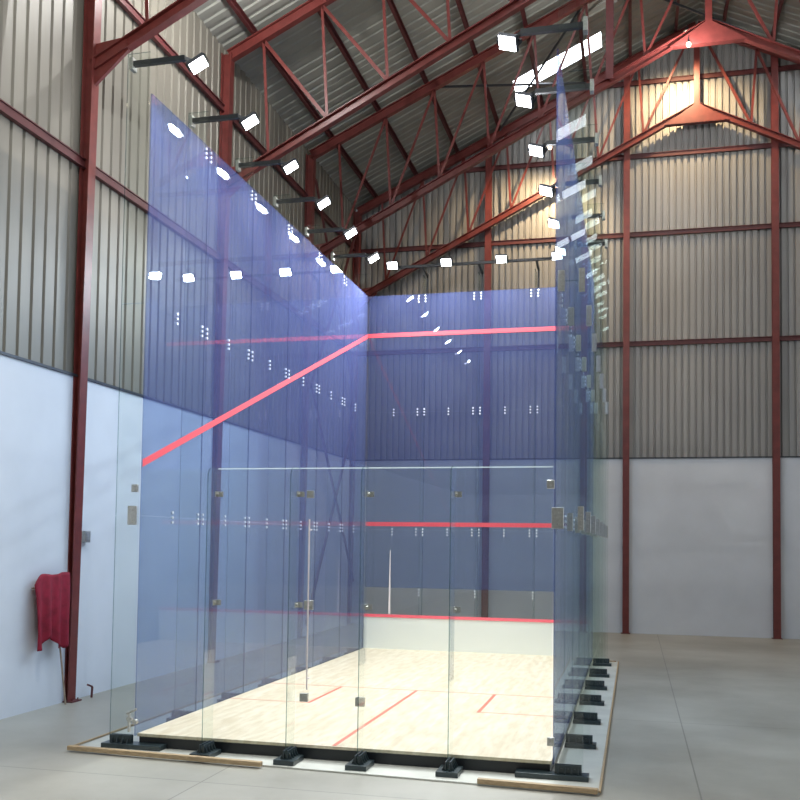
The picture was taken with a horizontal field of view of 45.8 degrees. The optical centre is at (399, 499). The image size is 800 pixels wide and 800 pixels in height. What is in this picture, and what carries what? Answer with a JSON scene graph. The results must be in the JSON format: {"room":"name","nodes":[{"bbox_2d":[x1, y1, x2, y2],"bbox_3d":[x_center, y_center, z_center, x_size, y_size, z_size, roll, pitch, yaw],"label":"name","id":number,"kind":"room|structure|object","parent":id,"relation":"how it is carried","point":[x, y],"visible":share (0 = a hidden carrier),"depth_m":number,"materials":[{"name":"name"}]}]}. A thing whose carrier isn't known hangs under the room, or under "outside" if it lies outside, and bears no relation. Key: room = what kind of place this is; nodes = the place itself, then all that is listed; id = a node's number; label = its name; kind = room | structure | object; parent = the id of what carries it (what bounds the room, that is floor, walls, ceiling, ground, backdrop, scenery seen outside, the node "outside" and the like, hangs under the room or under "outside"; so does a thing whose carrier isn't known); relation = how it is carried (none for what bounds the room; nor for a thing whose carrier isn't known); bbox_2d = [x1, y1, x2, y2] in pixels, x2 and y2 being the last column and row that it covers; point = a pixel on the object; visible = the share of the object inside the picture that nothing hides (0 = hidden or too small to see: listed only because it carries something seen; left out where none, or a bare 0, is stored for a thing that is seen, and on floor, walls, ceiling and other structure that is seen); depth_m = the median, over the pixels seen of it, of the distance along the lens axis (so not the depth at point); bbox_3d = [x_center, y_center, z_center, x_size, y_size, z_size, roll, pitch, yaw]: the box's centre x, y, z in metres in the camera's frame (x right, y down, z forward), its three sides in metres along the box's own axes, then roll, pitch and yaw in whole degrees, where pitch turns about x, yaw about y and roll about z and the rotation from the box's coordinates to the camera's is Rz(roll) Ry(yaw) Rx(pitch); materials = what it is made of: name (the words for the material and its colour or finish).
{"room":"sports hall","nodes":[
{"label":"sports hall","id":0,"kind":"room"},
{"bbox_2d":[0,0,355,719],"bbox_3d":[-5.438,-2.644,1.673,0.220,8.590,37.140,0,-3,14],"label":"wall","id":1,"kind":"structure","parent":0,"point":[144,594],"depth_m":11.26,"materials":[{"name":"paint"}]},
{"bbox_2d":[81,531,90,542],"bbox_3d":[-3.275,0.390,9.889,0.056,0.120,0.100,0,-3,14],"label":"box","id":2,"kind":"object","parent":1,"relation":"attached to","point":[86,535],"visible":0.95,"depth_m":9.85,"materials":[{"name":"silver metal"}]},
{"bbox_2d":[0,351,350,459],"bbox_3d":[-5.335,-1.673,1.600,0.020,0.025,36.700,0,-3,14],"label":"trim","id":3,"kind":"structure","parent":1,"relation":"attached to","point":[1,352],"depth_m":11.02,"materials":[{"name":"grey"}]},
{"bbox_2d":[0,624,799,799],"bbox_3d":[1.172,1.784,-0.175,14.120,0.250,37.300,0,-3,14],"label":"floor","id":4,"kind":"structure","parent":0,"point":[693,717],"depth_m":8.14,"materials":[{"name":"concrete"}]},
{"bbox_2d":[31,587,65,704],"bbox_3d":[-3.413,1.429,9.227,0.089,1.201,0.509,0,-3,14],"label":"stick","id":5,"kind":"object","parent":4,"relation":"on","point":[32,587],"visible":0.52,"depth_m":9.40,"materials":[{"name":"brown wood"}]},
{"bbox_2d":[34,572,69,650],"bbox_3d":[-3.370,1.088,9.218,0.068,0.749,0.562,0,-3,14],"label":"cloth","id":6,"kind":"object","parent":5,"relation":"hanging from","point":[52,592],"visible":1,"depth_m":9.23,"materials":[{"name":"red fabric"}]},
{"bbox_2d":[87,684,92,697],"bbox_3d":[-3.233,1.992,9.877,0.075,0.141,0.034,0,-3,14],"label":"pipe stub","id":7,"kind":"object","parent":4,"relation":"on","point":[91,686],"visible":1,"depth_m":9.86,"materials":[{"name":"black metal"}]},
{"bbox_2d":[62,0,129,702],"bbox_3d":[-3.076,-2.157,9.749,0.500,8.420,0.170,0,-3,14],"label":"steel column","id":8,"kind":"structure","parent":4,"relation":"on","point":[92,45],"depth_m":9.77,"materials":[{"name":"red metal"}]},
{"bbox_2d":[90,0,207,69],"bbox_3d":[3.261,-6.972,8.423,13.283,5.036,0.130,0,-3,14],"label":"roof truss","id":9,"kind":"object","parent":8,"relation":"attached to","point":[177,10],"visible":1,"depth_m":9.74,"materials":[{"name":"red metal"}]},
{"bbox_2d":[67,745,262,766],"bbox_3d":[-1.790,1.925,7.125,1.632,0.035,0.045,0,-3,16],"label":"batten","id":10,"kind":"object","parent":4,"relation":"on","point":[173,756],"visible":1,"depth_m":7.09,"materials":[{"name":"brown wood"}]},
{"bbox_2d":[74,650,342,744],"bbox_3d":[-1.720,2.107,10.854,0.018,0.016,7.060,0,-3,14],"label":"batten","id":11,"kind":"object","parent":4,"relation":"on","point":[156,716],"visible":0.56,"depth_m":9.36,"materials":[{"name":"brown wood"}]},
{"bbox_2d":[207,52,254,662],"bbox_3d":[-2.279,-1.998,12.978,0.500,8.420,0.170,0,-3,14],"label":"steel column","id":12,"kind":"structure","parent":4,"relation":"on","point":[225,193],"depth_m":13.03,"materials":[{"name":"red metal"}]},
{"bbox_2d":[224,0,536,186],"bbox_3d":[4.057,-6.813,11.652,13.283,5.036,0.130,0,-3,14],"label":"roof truss","id":13,"kind":"object","parent":12,"relation":"attached to","point":[307,9],"visible":1,"depth_m":12.79,"materials":[{"name":"red metal"}]},
{"bbox_2d":[297,153,332,638],"bbox_3d":[-1.442,-1.831,16.372,0.500,8.420,0.170,0,-3,14],"label":"steel column","id":14,"kind":"structure","parent":4,"relation":"on","point":[309,265],"depth_m":16.43,"materials":[{"name":"red metal"}]},
{"bbox_2d":[311,386,353,581],"bbox_3d":[-1.233,-0.159,17.734,0.031,3.501,2.739,0,-3,14],"label":"brace","id":15,"kind":"object","parent":14,"relation":"attached to","point":[312,389],"visible":1,"depth_m":17.57,"materials":[{"name":"red metal"}]},
{"bbox_2d":[309,235,356,388],"bbox_3d":[-1.215,-3.730,17.905,0.031,3.750,2.740,0,-3,14],"label":"brace","id":16,"kind":"object","parent":14,"relation":"attached to","point":[354,238],"visible":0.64,"depth_m":17.63,"materials":[{"name":"red metal"}]},
{"bbox_2d":[315,178,356,404],"bbox_3d":[-1.185,-3.780,17.900,0.031,3.650,2.740,0,-3,14],"label":"brace","id":17,"kind":"object","parent":14,"relation":"attached to","point":[316,182],"visible":0.89,"depth_m":17.88,"materials":[{"name":"red metal"}]},
{"bbox_2d":[308,0,799,260],"bbox_3d":[4.883,-6.649,14.998,13.283,5.036,0.130,0,-3,14],"label":"roof truss","id":18,"kind":"object","parent":14,"relation":"attached to","point":[709,32],"visible":0.89,"depth_m":15.74,"materials":[{"name":"red metal"}]},
{"bbox_2d":[442,82,585,87],"bbox_3d":[2.105,-7.520,17.195,3.555,1.146,0.043,3,-3,-35],"label":"brace","id":19,"kind":"object","parent":18,"relation":"attached to","point":[558,83],"visible":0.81,"depth_m":17.07,"materials":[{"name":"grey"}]},
{"bbox_2d":[499,7,582,130],"bbox_3d":[2.496,-7.707,17.108,0.044,0.865,3.187,2,-3,-20],"label":"brace","id":20,"kind":"object","parent":18,"relation":"attached to","point":[579,10],"visible":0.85,"depth_m":16.88,"materials":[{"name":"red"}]},
{"bbox_2d":[577,10,586,81],"bbox_3d":[-0.723,-9.007,0.849,0.055,0.100,36.550,0,-3,14],"label":"purlin","id":21,"kind":"structure","parent":18,"relation":"on","point":[578,15],"depth_m":17.30,"materials":[{"name":"red metal"}]},
{"bbox_2d":[606,0,613,80],"bbox_3d":[3.410,-7.579,15.407,0.120,1.604,0.200,0,-3,14],"label":"post","id":22,"kind":"object","parent":18,"relation":"attached to","point":[609,3],"visible":1,"depth_m":15.31,"materials":[{"name":"red metal"}]},
{"bbox_2d":[628,0,631,56],"bbox_3d":[0.098,-9.399,0.666,0.055,0.100,36.550,0,-3,14],"label":"purlin","id":23,"kind":"structure","parent":18,"relation":"on","point":[630,1],"depth_m":17.12,"materials":[{"name":"red metal"}]},
{"bbox_2d":[674,0,679,31],"bbox_3d":[0.918,-9.792,0.483,0.055,0.100,36.550,0,-3,14],"label":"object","id":24,"kind":"structure","parent":18,"relation":"on","point":[677,1],"depth_m":17.52,"materials":[{"name":"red metal"}]},
{"bbox_2d":[664,0,764,37],"bbox_3d":[5.393,-8.347,16.425,4.004,0.138,0.044,2,-3,-28],"label":"brace","id":25,"kind":"object","parent":18,"relation":"attached to","point":[674,3],"visible":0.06,"depth_m":16.25,"materials":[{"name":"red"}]},
{"bbox_2d":[80,650,617,795],"bbox_3d":[0.235,2.122,10.304,4.040,0.012,7.350,0,-3,14],"label":"base platform","id":26,"kind":"object","parent":4,"relation":"on","point":[591,760],"visible":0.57,"depth_m":7.23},
{"bbox_2d":[101,733,166,750],"bbox_3d":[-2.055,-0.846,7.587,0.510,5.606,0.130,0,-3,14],"label":"support foot","id":27,"kind":"object","parent":26,"relation":"on","point":[121,741],"visible":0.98,"depth_m":7.44,"materials":[{"name":"black metal"}]},
{"bbox_2d":[126,708,137,731],"bbox_3d":[-2.107,1.730,7.446,0.099,0.189,0.032,0,-3,14],"label":"fitting","id":28,"kind":"object","parent":27,"relation":"attached to","point":[129,718],"visible":1,"depth_m":7.44,"materials":[{"name":"silver metal"}]},
{"bbox_2d":[127,506,136,524],"bbox_3d":[-2.123,0.126,7.513,0.075,0.150,0.032,0,-3,14],"label":"plate","id":29,"kind":"object","parent":27,"relation":"attached to","point":[132,510],"visible":1,"depth_m":7.50,"materials":[{"name":"silver metal"}]},
{"bbox_2d":[131,484,138,491],"bbox_3d":[-2.105,-0.089,7.524,0.055,0.060,0.032,0,-3,14],"label":"plate","id":30,"kind":"object","parent":27,"relation":"attached to","point":[134,487],"visible":1,"depth_m":7.51,"materials":[{"name":"silver metal"}]},
{"bbox_2d":[129,52,208,75],"bbox_3d":[-1.887,-3.555,7.772,0.670,0.161,0.149,0,-3,14],"label":"floodlight","id":31,"kind":"object","parent":27,"relation":"attached to","point":[196,64],"visible":1,"depth_m":7.73,"materials":[{"name":"black metal"}]},
{"bbox_2d":[166,710,194,721],"bbox_3d":[-1.930,-0.794,8.677,0.250,5.606,0.120,0,-3,14],"label":"support foot","id":32,"kind":"object","parent":26,"relation":"on","point":[175,714],"visible":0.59,"depth_m":8.53,"materials":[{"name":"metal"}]},
{"bbox_2d":[188,111,259,130],"bbox_3d":[-1.630,-3.504,8.813,0.670,0.161,0.149,0,-3,14],"label":"floodlight","id":33,"kind":"object","parent":32,"relation":"attached to","point":[251,119],"visible":1,"depth_m":8.77,"materials":[{"name":"black metal"}]},
{"bbox_2d":[189,740,220,756],"bbox_3d":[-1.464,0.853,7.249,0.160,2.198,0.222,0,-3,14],"label":"support foot","id":34,"kind":"object","parent":26,"relation":"on","point":[207,748],"visible":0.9,"depth_m":7.17,"materials":[{"name":"black metal"}]},
{"bbox_2d":[217,692,242,702],"bbox_3d":[-1.674,-0.743,9.715,0.250,5.606,0.120,0,-3,14],"label":"support foot","id":35,"kind":"object","parent":26,"relation":"on","point":[225,695],"visible":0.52,"depth_m":9.57,"materials":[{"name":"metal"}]},
{"bbox_2d":[235,158,298,174],"bbox_3d":[-1.374,-3.453,9.851,0.670,0.161,0.149,0,-3,14],"label":"floodlight","id":36,"kind":"object","parent":35,"relation":"attached to","point":[291,165],"visible":1,"depth_m":9.80,"materials":[{"name":"black metal"}]},
{"bbox_2d":[258,524,279,686],"bbox_3d":[-1.418,-0.692,10.753,0.250,5.606,0.120,0,-3,14],"label":"support foot","id":37,"kind":"object","parent":26,"relation":"on","point":[265,681],"visible":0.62,"depth_m":10.61,"materials":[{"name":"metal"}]},
{"bbox_2d":[273,195,330,209],"bbox_3d":[-1.118,-3.402,10.889,0.670,0.161,0.149,0,-3,14],"label":"floodlight","id":38,"kind":"object","parent":37,"relation":"attached to","point":[323,202],"visible":1,"depth_m":10.84,"materials":[{"name":"black metal"}]},
{"bbox_2d":[273,746,303,765],"bbox_3d":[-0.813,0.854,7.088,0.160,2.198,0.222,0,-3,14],"label":"support foot","id":39,"kind":"object","parent":26,"relation":"on","point":[290,756],"visible":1,"depth_m":6.98,"materials":[{"name":"black metal"}]},
{"bbox_2d":[291,666,311,674],"bbox_3d":[-1.162,-0.641,11.790,0.250,5.606,0.120,0,-3,14],"label":"support foot","id":40,"kind":"object","parent":26,"relation":"on","point":[297,668],"visible":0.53,"depth_m":11.64,"materials":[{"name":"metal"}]},
{"bbox_2d":[305,225,357,238],"bbox_3d":[-0.862,-3.350,11.926,0.670,0.161,0.149,0,-3,14],"label":"floodlight","id":41,"kind":"object","parent":40,"relation":"attached to","point":[350,232],"visible":1,"depth_m":11.88,"materials":[{"name":"black metal"}]},
{"bbox_2d":[319,656,337,663],"bbox_3d":[-0.906,-0.590,12.828,0.250,5.606,0.120,0,-3,14],"label":"glass fin","id":42,"kind":"object","parent":26,"relation":"on","point":[324,659],"visible":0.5,"depth_m":12.69,"materials":[{"name":"clear glass"}]},
{"bbox_2d":[331,252,379,263],"bbox_3d":[-0.606,-3.300,12.964,0.670,0.161,0.149,0,-3,14],"label":"floodlight","id":43,"kind":"object","parent":42,"relation":"attached to","point":[370,259],"visible":1,"depth_m":12.91,"materials":[{"name":"black metal"}]},
{"bbox_2d":[344,529,363,654],"bbox_3d":[-0.636,-0.536,13.922,0.250,5.606,0.120,0,-3,14],"label":"support foot","id":44,"kind":"object","parent":26,"relation":"on","point":[349,650],"visible":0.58,"depth_m":13.78,"materials":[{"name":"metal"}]},
{"bbox_2d":[345,750,373,771],"bbox_3d":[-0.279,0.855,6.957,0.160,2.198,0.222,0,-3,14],"label":"support foot","id":45,"kind":"object","parent":26,"relation":"on","point":[361,762],"visible":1,"depth_m":6.85,"materials":[{"name":"black metal"}]},
{"bbox_2d":[435,756,462,777],"bbox_3d":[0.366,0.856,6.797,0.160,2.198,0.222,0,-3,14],"label":"bracket","id":46,"kind":"object","parent":26,"relation":"on","point":[450,769],"visible":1,"depth_m":6.69,"materials":[{"name":"black metal"}]},
{"bbox_2d":[477,777,597,794],"bbox_3d":[0.919,1.927,6.376,0.812,0.035,0.045,0,-3,17],"label":"batten","id":47,"kind":"object","parent":26,"relation":"on","point":[487,781],"visible":1,"depth_m":6.35,"materials":[{"name":"brown wood"}]},
{"bbox_2d":[515,0,588,781],"bbox_3d":[1.109,-0.849,6.806,0.510,5.626,0.130,0,-3,14],"label":"metal fittings","id":48,"kind":"object","parent":26,"relation":"on","point":[564,772],"visible":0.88,"depth_m":6.66,"materials":[{"name":"silver metal"}]},
{"bbox_2d":[496,16,587,51],"bbox_3d":[1.046,-3.437,7.020,0.684,0.162,0.138,0,-3,20],"label":"floodlight","id":49,"kind":"object","parent":48,"relation":"attached to","point":[510,42],"visible":1,"depth_m":7.01,"materials":[{"name":"black metal"}]},
{"bbox_2d":[547,737,553,745],"bbox_3d":[1.058,1.701,6.655,0.050,0.060,0.032,0,-3,14],"label":"plate","id":50,"kind":"object","parent":48,"relation":"attached to","point":[550,740],"visible":1,"depth_m":6.65,"materials":[{"name":"silver metal"}]},
{"bbox_2d":[547,480,554,488],"bbox_3d":[1.072,-0.107,6.741,0.055,0.060,0.032,0,-3,14],"label":"plate","id":51,"kind":"object","parent":48,"relation":"attached to","point":[550,483],"visible":1,"depth_m":6.73,"materials":[{"name":"silver metal"}]},
{"bbox_2d":[551,507,563,528],"bbox_3d":[1.117,0.133,6.713,0.085,0.150,0.032,0,-3,14],"label":"plate","id":52,"kind":"object","parent":48,"relation":"attached to","point":[557,522],"visible":1,"depth_m":6.71,"materials":[{"name":"silver metal"}]},
{"bbox_2d":[565,145,596,749],"bbox_3d":[1.505,-0.797,7.830,0.250,5.626,0.120,0,-3,14],"label":"metal fittings","id":53,"kind":"object","parent":26,"relation":"on","point":[580,741],"visible":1,"depth_m":7.76,"materials":[{"name":"silver metal"}]},
{"bbox_2d":[514,79,593,108],"bbox_3d":[1.304,-3.446,8.064,0.684,0.162,0.138,0,-3,20],"label":"floodlight","id":54,"kind":"object","parent":53,"relation":"attached to","point":[523,99],"visible":1,"depth_m":8.06,"materials":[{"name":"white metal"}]},
{"bbox_2d":[573,138,600,724],"bbox_3d":[1.761,-0.746,8.868,0.250,5.626,0.120,0,-3,14],"label":"metal fittings","id":55,"kind":"object","parent":26,"relation":"on","point":[591,718],"visible":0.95,"depth_m":8.79,"materials":[{"name":"silver metal"}]},
{"bbox_2d":[527,133,598,157],"bbox_3d":[1.560,-3.395,9.102,0.684,0.162,0.138,0,-3,20],"label":"floodlight","id":56,"kind":"object","parent":55,"relation":"attached to","point":[538,150],"visible":1,"depth_m":9.10,"materials":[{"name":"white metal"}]},
{"bbox_2d":[579,356,603,705],"bbox_3d":[2.017,-0.695,9.905,0.250,5.626,0.120,0,-3,14],"label":"metal fittings","id":57,"kind":"object","parent":26,"relation":"on","point":[585,699],"visible":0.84,"depth_m":9.80,"materials":[{"name":"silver metal"}]},
{"bbox_2d":[538,175,601,196],"bbox_3d":[1.816,-3.344,10.140,0.684,0.162,0.138,0,-3,20],"label":"floodlight","id":58,"kind":"object","parent":57,"relation":"attached to","point":[546,190],"visible":1,"depth_m":10.13,"materials":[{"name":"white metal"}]},
{"bbox_2d":[585,294,606,689],"bbox_3d":[2.273,-0.644,10.943,0.250,5.626,0.120,0,-3,14],"label":"metal fittings","id":59,"kind":"object","parent":26,"relation":"on","point":[589,684],"visible":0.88,"depth_m":10.82,"materials":[{"name":"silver metal"}]},
{"bbox_2d":[547,210,604,228],"bbox_3d":[2.072,-3.293,11.177,0.684,0.162,0.138,0,-3,20],"label":"floodlight","id":60,"kind":"object","parent":59,"relation":"attached to","point":[556,223],"visible":1,"depth_m":11.17,"materials":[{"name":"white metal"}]},
{"bbox_2d":[589,330,609,677],"bbox_3d":[2.529,-0.593,11.981,0.250,5.626,0.120,0,-3,14],"label":"metal fittings","id":61,"kind":"object","parent":26,"relation":"on","point":[593,672],"visible":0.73,"depth_m":11.87,"materials":[{"name":"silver metal"}]},
{"bbox_2d":[554,239,607,255],"bbox_3d":[2.328,-3.242,12.215,0.684,0.162,0.138,0,-3,20],"label":"floodlight","id":62,"kind":"object","parent":61,"relation":"attached to","point":[561,250],"visible":0.99,"depth_m":12.21,"materials":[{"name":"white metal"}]},
{"bbox_2d":[593,402,611,666],"bbox_3d":[2.799,-0.539,13.075,0.250,5.626,0.120,0,-3,14],"label":"metal fittings","id":63,"kind":"object","parent":26,"relation":"on","point":[603,661],"visible":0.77,"depth_m":13.00,"materials":[{"name":"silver metal"}]},
{"bbox_2d":[137,648,585,772],"bbox_3d":[0.271,2.058,10.234,3.242,0.110,6.464,0,-3,14],"label":"floor","id":64,"kind":"structure","parent":4,"relation":"on","point":[489,712],"depth_m":8.49,"materials":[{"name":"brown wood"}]},
{"bbox_2d":[141,148,367,532],"bbox_3d":[-1.284,-0.565,10.746,0.018,5.178,6.484,0,-3,14],"label":"wall","id":65,"kind":"structure","parent":64,"relation":"on","point":[161,452],"depth_m":9.66,"materials":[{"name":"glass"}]},
{"bbox_2d":[212,466,552,706],"bbox_3d":[-0.498,0.814,7.110,3.239,2.113,0.082,0,-3,14],"label":"wall","id":66,"kind":"structure","parent":64,"relation":"on","point":[308,604],"depth_m":7.13,"materials":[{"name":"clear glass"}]},
{"bbox_2d":[363,289,586,656],"bbox_3d":[1.081,-0.417,13.491,3.252,5.159,0.045,0,-3,14],"label":"wall","id":67,"kind":"structure","parent":64,"relation":"on","point":[548,637],"depth_m":13.40,"materials":[{"name":"grey glass"}]},
{"bbox_2d":[560,113,593,675],"bbox_3d":[1.895,-0.559,9.962,0.018,5.178,6.482,0,-3,14],"label":"wall","id":68,"kind":"structure","parent":64,"relation":"on","point":[590,282],"depth_m":11.92,"materials":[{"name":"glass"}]},
{"bbox_2d":[347,210,376,624],"bbox_3d":[-0.748,-1.693,19.185,0.500,8.420,0.170,0,-3,14],"label":"steel column","id":69,"kind":"structure","parent":4,"relation":"on","point":[356,306],"depth_m":19.24,"materials":[{"name":"red metal"}]},
{"bbox_2d":[0,98,353,352],"bbox_3d":[-5.301,-3.889,1.675,0.050,0.100,36.450,0,-3,14],"label":"beam","id":70,"kind":"structure","parent":69,"relation":"attached to","point":[7,110],"depth_m":11.01,"materials":[{"name":"red metal"}]},
{"bbox_2d":[115,0,355,250],"bbox_3d":[-5.273,-5.996,1.772,0.050,0.100,36.450,0,-3,14],"label":"beam","id":71,"kind":"structure","parent":69,"relation":"attached to","point":[126,5],"depth_m":12.80,"materials":[{"name":"red metal"}]},
{"bbox_2d":[305,415,354,624],"bbox_3d":[-1.268,0.241,17.723,0.031,3.998,2.741,0,-3,14],"label":"brace","id":72,"kind":"object","parent":69,"relation":"attached to","point":[353,420],"visible":0.96,"depth_m":17.63,"materials":[{"name":"red metal"}]},
{"bbox_2d":[355,21,799,301],"bbox_3d":[5.576,-6.510,17.810,13.283,5.036,0.130,0,-3,14],"label":"roof truss","id":73,"kind":"object","parent":69,"relation":"attached to","point":[696,113],"visible":0.8,"depth_m":18.35,"materials":[{"name":"red metal"}]},
{"bbox_2d":[481,144,492,617],"bbox_3d":[1.716,-2.337,18.730,0.170,9.732,0.155,0,-3,14],"label":"post","id":74,"kind":"object","parent":4,"relation":"on","point":[488,162],"visible":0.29,"depth_m":18.68,"materials":[{"name":"red metal"}]},
{"bbox_2d":[598,661,618,792],"bbox_3d":[2.200,2.112,9.815,0.018,0.016,7.300,0,-3,14],"label":"batten","id":75,"kind":"object","parent":4,"relation":"on","point":[609,723],"visible":1,"depth_m":8.02,"materials":[{"name":"brown wood"}]},
{"bbox_2d":[621,75,629,633],"bbox_3d":[4.327,-2.961,18.117,0.170,10.992,0.155,0,-3,14],"label":"post","id":76,"kind":"object","parent":4,"relation":"on","point":[626,188],"visible":0.88,"depth_m":18.06,"materials":[{"name":"red metal"}]},
{"bbox_2d":[770,55,781,638],"bbox_3d":[6.928,-2.951,17.474,0.170,10.983,0.155,0,-3,14],"label":"post","id":77,"kind":"object","parent":4,"relation":"on","point":[774,60],"visible":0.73,"depth_m":17.43,"materials":[{"name":"red metal"}]},
{"bbox_2d":[193,0,799,210],"bbox_3d":[1.310,-8.473,0.295,13.640,3.225,36.900,0,-3,14],"label":"ceiling","id":78,"kind":"structure","parent":0,"point":[299,47],"depth_m":16.30,"materials":[{"name":"metal"}]},
{"bbox_2d":[226,0,377,197],"bbox_3d":[-4.827,-7.043,1.765,0.055,0.100,36.550,0,-3,14],"label":"purlin","id":79,"kind":"structure","parent":78,"relation":"attached to","point":[235,6],"depth_m":14.79,"materials":[{"name":"red metal"}]},
{"bbox_2d":[318,10,418,175],"bbox_3d":[-4.006,-7.436,1.582,0.055,0.100,36.550,0,-3,14],"label":"purlin","id":80,"kind":"structure","parent":78,"relation":"attached to","point":[327,22],"depth_m":15.08,"materials":[{"name":"red metal"}]},
{"bbox_2d":[386,0,458,152],"bbox_3d":[-3.186,-7.829,1.398,0.055,0.100,36.550,0,-3,14],"label":"purlin","id":81,"kind":"structure","parent":78,"relation":"attached to","point":[391,3],"depth_m":15.21,"materials":[{"name":"red metal"}]},
{"bbox_2d":[455,0,500,129],"bbox_3d":[-2.365,-8.221,1.215,0.055,0.100,36.550,0,-3,14],"label":"purlin","id":82,"kind":"structure","parent":78,"relation":"attached to","point":[458,2],"depth_m":15.88,"materials":[{"name":"red metal"}]},
{"bbox_2d":[520,8,543,105],"bbox_3d":[-1.544,-8.614,1.032,0.055,0.100,36.550,0,-3,14],"label":"purlin","id":83,"kind":"structure","parent":78,"relation":"attached to","point":[523,14],"depth_m":16.58,"materials":[{"name":"red metal"}]},
{"bbox_2d":[513,32,601,91],"bbox_3d":[2.911,-8.053,17.512,1.580,0.751,0.540,0,-3,14],"label":"window","id":84,"kind":"structure","parent":78,"relation":"attached to","point":[551,67],"depth_m":17.50,"materials":[{"name":"white glass"}]},
{"bbox_2d":[686,35,690,46],"bbox_3d":[4.500,-7.145,14.776,0.072,0.191,0.072,0,-3,14],"label":"hanging lamp","id":85,"kind":"object","parent":78,"relation":"hanging from","point":[688,44],"visible":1,"depth_m":14.76,"materials":[{"name":"grey"}]},
{"bbox_2d":[722,0,728,21],"bbox_3d":[1.754,-9.790,0.277,0.055,0.100,36.550,0,-3,14],"label":"roof purlin","id":86,"kind":"structure","parent":78,"relation":"attached to","point":[726,1],"depth_m":17.31,"materials":[{"name":"red metal"}]},
{"bbox_2d":[770,0,783,36],"bbox_3d":[2.564,-9.394,0.057,0.055,0.100,36.550,0,-3,14],"label":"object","id":87,"kind":"structure","parent":78,"relation":"attached to","point":[780,4],"depth_m":16.60,"materials":[{"name":"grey metal"}]},
{"bbox_2d":[351,21,799,638],"bbox_3d":[5.669,-3.329,18.002,13.560,11.753,0.220,0,-3,14],"label":"wall","id":88,"kind":"structure","parent":0,"point":[701,529],"depth_m":18.28,"materials":[{"name":"metal"}]},
{"bbox_2d":[355,456,799,460],"bbox_3d":[5.606,-0.784,17.769,13.480,0.025,0.020,0,-3,14],"label":"trim","id":89,"kind":"structure","parent":88,"relation":"attached to","point":[742,456],"depth_m":18.31,"materials":[{"name":"grey metal"}]},
{"bbox_2d":[358,335,799,355],"bbox_3d":[5.637,-2.979,17.874,13.480,0.090,0.050,0,-3,14],"label":"beam","id":90,"kind":"structure","parent":88,"relation":"attached to","point":[790,337],"depth_m":18.43,"materials":[{"name":"red metal"}]},
{"bbox_2d":[361,221,799,253],"bbox_3d":[5.665,-5.096,17.971,13.480,0.090,0.050,0,-3,14],"label":"beam","id":91,"kind":"structure","parent":88,"relation":"attached to","point":[784,224],"depth_m":18.42,"materials":[{"name":"red metal"}]},
{"bbox_2d":[435,142,789,175],"bbox_3d":[5.686,-6.625,18.041,10.239,0.090,0.050,0,-3,14],"label":"beam","id":92,"kind":"structure","parent":88,"relation":"attached to","point":[760,145],"depth_m":18.27,"materials":[{"name":"red metal"}]},
{"bbox_2d":[607,64,799,88],"bbox_3d":[5.705,-8.073,18.108,4.069,0.090,0.050,0,-3,14],"label":"beam","id":93,"kind":"structure","parent":88,"relation":"attached to","point":[793,66],"depth_m":18.06,"materials":[{"name":"red metal"}]},
{"bbox_3d":[1.120,-0.500,13.655,0.120,5.556,0.250,0,-3,14],"label":"glass fin","id":94,"kind":"object","parent":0,"visible":0},
{"bbox_2d":[398,255,576,295],"bbox_3d":[1.185,-3.196,13.643,2.702,0.368,0.360,0,-3,14],"label":"rail","id":95,"kind":"object","parent":94,"relation":"attached to","point":[536,260],"visible":0.97,"depth_m":13.55,"materials":[{"name":"black metal"}]},
{"bbox_2d":[386,260,398,269],"bbox_3d":[-0.104,-3.389,13.724,0.182,0.111,0.121,0,-3,14],"label":"floodlight","id":96,"kind":"object","parent":95,"relation":"attached to","point":[391,265],"visible":1,"depth_m":13.70,"materials":[{"name":"grey"}]},
{"bbox_2d":[440,257,452,266],"bbox_3d":[0.663,-3.388,13.534,0.182,0.111,0.121,0,-3,14],"label":"floodlight","id":97,"kind":"object","parent":95,"relation":"attached to","point":[447,261],"visible":1,"depth_m":13.50,"materials":[{"name":"grey"}]},
{"bbox_2d":[495,254,507,263],"bbox_3d":[1.430,-3.386,13.345,0.182,0.111,0.121,0,-3,14],"label":"floodlight","id":98,"kind":"object","parent":95,"relation":"attached to","point":[499,258],"visible":1,"depth_m":13.32,"materials":[{"name":"grey"}]},
{"bbox_2d":[551,251,563,259],"bbox_3d":[2.187,-3.385,13.158,0.182,0.111,0.121,0,-3,14],"label":"floodlight","id":99,"kind":"object","parent":95,"relation":"attached to","point":[554,255],"visible":0.67,"depth_m":13.14,"materials":[{"name":"grey plastic"}]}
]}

